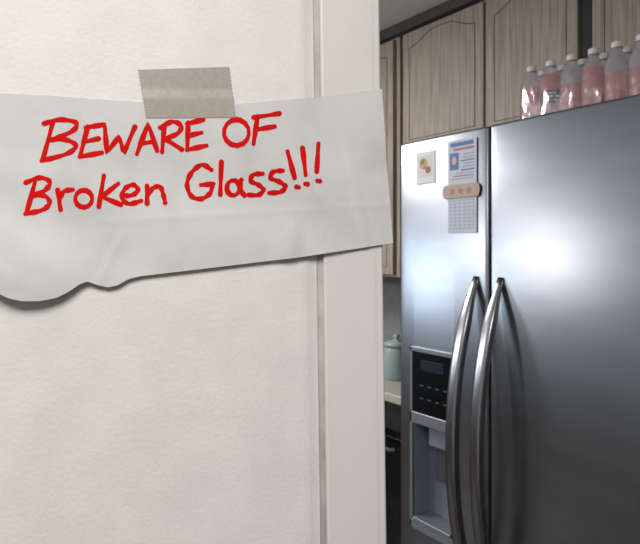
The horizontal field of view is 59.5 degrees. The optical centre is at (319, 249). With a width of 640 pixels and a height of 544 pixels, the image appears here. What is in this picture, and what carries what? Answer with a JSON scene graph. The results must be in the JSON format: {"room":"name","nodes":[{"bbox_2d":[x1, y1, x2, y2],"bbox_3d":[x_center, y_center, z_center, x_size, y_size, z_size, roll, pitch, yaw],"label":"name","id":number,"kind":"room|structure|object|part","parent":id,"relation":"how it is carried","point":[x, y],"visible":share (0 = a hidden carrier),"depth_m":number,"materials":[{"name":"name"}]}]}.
{"room":"kitchen","nodes":[
{"label":"kitchen","id":0,"kind":"room"},
{"bbox_2d":[0,0,319,543],"bbox_3d":[-0.982,0.178,0.326,2.025,2.455,0.120,-1,0,-18],"label":"wall partition","id":1,"kind":"structure","parent":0,"point":[181,407],"depth_m":0.53,"materials":[{"name":"paint"}]},
{"bbox_2d":[138,67,235,117],"bbox_3d":[-0.127,-0.152,0.539,0.092,0.056,0.002,0,0,-18],"label":"tape strip","id":2,"kind":"object","parent":1,"relation":"attached to","point":[180,92],"visible":1,"depth_m":0.54,"materials":[{"name":"beige plastic"}]},
{"bbox_2d":[0,89,392,300],"bbox_3d":[-0.114,-0.063,0.536,0.408,0.211,0.015,-1,0,-18],"label":"paper sign","id":3,"kind":"object","parent":1,"relation":"attached to","point":[105,193],"visible":1,"depth_m":0.53,"materials":[{"name":"white paper"}]},
{"bbox_2d":[313,0,326,543],"bbox_3d":[-0.001,0.164,0.593,0.024,2.455,0.018,-1,0,-18],"label":"trim caulk","id":4,"kind":"structure","parent":1,"relation":"attached to","point":[316,19],"depth_m":0.59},
{"bbox_2d":[319,0,385,543],"bbox_3d":[0.000,0.163,0.652,0.141,2.456,0.136,0,0,-18],"label":"trim","id":5,"kind":"structure","parent":1,"relation":"attached to","point":[349,29],"depth_m":0.59,"materials":[{"name":"white paint"}]},
{"bbox_2d":[383,276,400,341],"bbox_3d":[1.246,0.165,2.122,0.100,2.470,5.100,0,0,-37],"label":"wall","id":6,"kind":"structure","parent":0,"point":[391,285],"depth_m":3.16,"materials":[{"name":"paint"}]},
{"bbox_2d":[380,37,402,276],"bbox_3d":[0.170,-0.445,3.196,0.332,1.150,1.090,0,0,-37],"label":"upper cabinet","id":7,"kind":"object","parent":6,"relation":"attached to","point":[391,52],"visible":0.21,"depth_m":2.69,"materials":[{"name":"brown wood"}]},
{"bbox_3d":[0.199,-0.453,2.884,0.004,1.069,0.418,0,0,-37],"label":"routed panel","id":8,"kind":"part","parent":7,"relation":"part of","materials":[{"name":"brown"}]},
{"bbox_3d":[0.207,-0.445,2.890,0.020,1.126,0.499,0,0,-37],"label":"door","id":9,"kind":"part","parent":7,"relation":"part of","materials":[{"name":"brown wood"}]},
{"bbox_2d":[403,0,639,143],"bbox_3d":[0.931,-0.740,2.177,0.338,0.560,1.405,0,0,-37],"label":"upper cabinet","id":10,"kind":"object","parent":6,"relation":"attached to","point":[465,69],"visible":0.65,"depth_m":2.24,"materials":[{"name":"brown wood"}]},
{"bbox_2d":[380,0,483,44],"bbox_3d":[0.589,-1.046,2.629,0.342,0.047,2.600,0,0,-37],"label":"crown molding","id":11,"kind":"structure","parent":10,"relation":"attached to","point":[449,7],"depth_m":2.51,"materials":[{"name":"grey"}]},
{"bbox_3d":[0.525,-0.748,2.450,0.004,0.479,0.373,0,0,-37],"label":"routed panel","id":12,"kind":"part","parent":10,"relation":"part of","materials":[{"name":"brown wood"}]},
{"bbox_3d":[0.533,-0.740,2.456,0.020,0.536,0.454,0,0,-37],"label":"door","id":13,"kind":"part","parent":10,"relation":"part of","materials":[{"name":"brown wood"}]},
{"bbox_3d":[0.783,-0.748,2.106,0.004,0.479,0.303,0,0,-37],"label":"routed panel","id":14,"kind":"part","parent":10,"relation":"part of","materials":[{"name":"brown wood"}]},
{"bbox_3d":[0.791,-0.740,2.112,0.020,0.536,0.384,0,0,-37],"label":"door","id":15,"kind":"part","parent":10,"relation":"part of","materials":[{"name":"brown wood"}]},
{"bbox_3d":[1.063,-0.748,1.732,0.004,0.479,0.368,0,0,-37],"label":"routed panel","id":16,"kind":"part","parent":10,"relation":"part of","materials":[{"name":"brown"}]},
{"bbox_3d":[1.071,-0.740,1.738,0.020,0.536,0.449,0,0,-37],"label":"door","id":17,"kind":"part","parent":10,"relation":"part of","materials":[{"name":"brown wood"}]},
{"bbox_2d":[379,0,447,30],"bbox_3d":[-0.402,-1.120,0.886,4.220,0.100,5.100,0,0,-37],"label":"ceiling","id":18,"kind":"structure","parent":0,"point":[391,12],"depth_m":2.49,"materials":[{"name":"paint"}]},
{"bbox_3d":[-0.402,1.450,0.886,4.220,0.100,5.100,0,0,-37],"label":"floor","id":19,"kind":"structure","parent":0,"visible":0},
{"bbox_2d":[384,378,400,543],"bbox_3d":[0.354,0.975,2.584,0.733,0.850,0.770,0,0,-37],"label":"kitchen counter","id":20,"kind":"object","parent":19,"relation":"on","point":[392,389],"visible":0.06,"depth_m":2.16,"materials":[{"name":"black"}]},
{"bbox_2d":[384,334,400,380],"bbox_3d":[0.328,0.455,2.396,0.114,0.190,0.114,0,0,-37],"label":"canister","id":21,"kind":"object","parent":20,"relation":"on","point":[392,348],"visible":0.77,"depth_m":2.35,"materials":[{"name":"teal ceramic"}]},
{"bbox_3d":[0.328,0.385,2.396,0.114,0.050,0.114,0,0,-37],"label":"lid","id":22,"kind":"part","parent":21,"relation":"part of","materials":[{"name":"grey ceramic"}]},
{"bbox_2d":[385,430,400,543],"bbox_3d":[0.097,0.960,2.392,0.092,0.480,0.740,0,0,-37],"label":"oven","id":23,"kind":"object","parent":20,"relation":"in","point":[392,438],"depth_m":2.16,"materials":[{"name":"black metal"}]},
{"bbox_3d":[0.123,0.645,2.411,0.029,0.110,0.750,0,0,-37],"label":"control panel","id":24,"kind":"part","parent":20,"relation":"part of","materials":[{"name":"black"}]},
{"bbox_2d":[401,94,639,543],"bbox_3d":[0.803,0.508,1.844,0.862,1.783,0.914,0,0,-37],"label":"refrigerator","id":25,"kind":"object","parent":19,"relation":"on","point":[520,332],"visible":1,"depth_m":1.60,"materials":[{"name":"grey metal"}]},
{"bbox_2d":[416,150,434,184],"bbox_3d":[0.362,-0.283,1.923,0.004,0.110,0.086,0,0,-37],"label":"photo magnet","id":26,"kind":"object","parent":25,"relation":"attached to","point":[425,161],"visible":1,"depth_m":1.92,"materials":[{"name":"white"}]},
{"bbox_2d":[420,158,427,169],"bbox_3d":[0.357,-0.296,1.927,0.001,0.038,0.036,0,0,-37],"label":"print","id":27,"kind":"object","parent":26,"relation":"attached to","point":[423,161],"depth_m":1.93},
{"bbox_2d":[418,154,431,177],"bbox_3d":[0.361,-0.287,1.922,0.001,0.074,0.062,0,0,-37],"label":"print","id":28,"kind":"object","parent":26,"relation":"attached to","point":[424,160],"depth_m":1.92,"materials":[{"name":"white paper"}]},
{"bbox_2d":[425,166,430,172],"bbox_3d":[0.368,-0.274,1.911,0.001,0.024,0.024,0,0,-37],"label":"print","id":29,"kind":"object","parent":26,"relation":"attached to","point":[427,168],"depth_m":1.91,"materials":[{"name":"red paper"}]},
{"bbox_3d":[0.382,0.460,1.900,0.008,0.214,0.182,0,0,-37],"label":"dispenser control panel","id":30,"kind":"part","parent":25,"relation":"part of","materials":[{"name":"black plastic"}]},
{"bbox_2d":[401,126,491,543],"bbox_3d":[0.385,0.459,1.864,0.218,1.683,0.380,0,0,-37],"label":"freezer","id":31,"kind":"object","parent":25,"relation":"in","point":[446,278],"depth_m":1.88,"materials":[{"name":"silver metal"}]},
{"bbox_2d":[443,182,479,198],"bbox_3d":[0.452,-0.190,1.799,0.004,0.044,0.148,0,0,-37],"label":"magnet","id":32,"kind":"object","parent":25,"relation":"attached to","point":[467,189],"visible":1,"depth_m":1.79,"materials":[{"name":"beige"}]},
{"bbox_2d":[448,137,476,232],"bbox_3d":[0.456,-0.205,1.798,0.002,0.300,0.114,0,0,-37],"label":"calendar","id":33,"kind":"object","parent":25,"relation":"attached to","point":[462,154],"visible":1,"depth_m":1.80,"materials":[{"name":"grey paper"}]},
{"bbox_2d":[450,152,458,170],"bbox_3d":[0.437,-0.287,1.823,0.001,0.055,0.036,0,0,-37],"label":"print","id":34,"kind":"object","parent":33,"relation":"on","point":[454,156],"depth_m":1.82,"materials":[{"name":"blue paper"}]},
{"bbox_2d":[452,157,456,164],"bbox_3d":[0.437,-0.290,1.823,0.001,0.028,0.020,0,0,-37],"label":"print","id":35,"kind":"object","parent":33,"relation":"attached to","point":[454,159],"depth_m":1.82,"materials":[{"name":"beige"}]},
{"bbox_2d":[450,140,472,147],"bbox_3d":[0.455,-0.342,1.799,0.001,0.013,0.092,0,0,-37],"label":"print","id":36,"kind":"object","parent":33,"relation":"on","point":[459,143],"depth_m":1.80,"materials":[{"name":"blue"}]},
{"bbox_2d":[521,34,639,118],"bbox_3d":[0.856,-0.480,1.618,0.199,0.193,0.526,0,0,-37],"label":"pack","id":37,"kind":"object","parent":25,"relation":"on","point":[605,76],"visible":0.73,"depth_m":1.62,"materials":[{"name":"pink plastic"}]}
]}

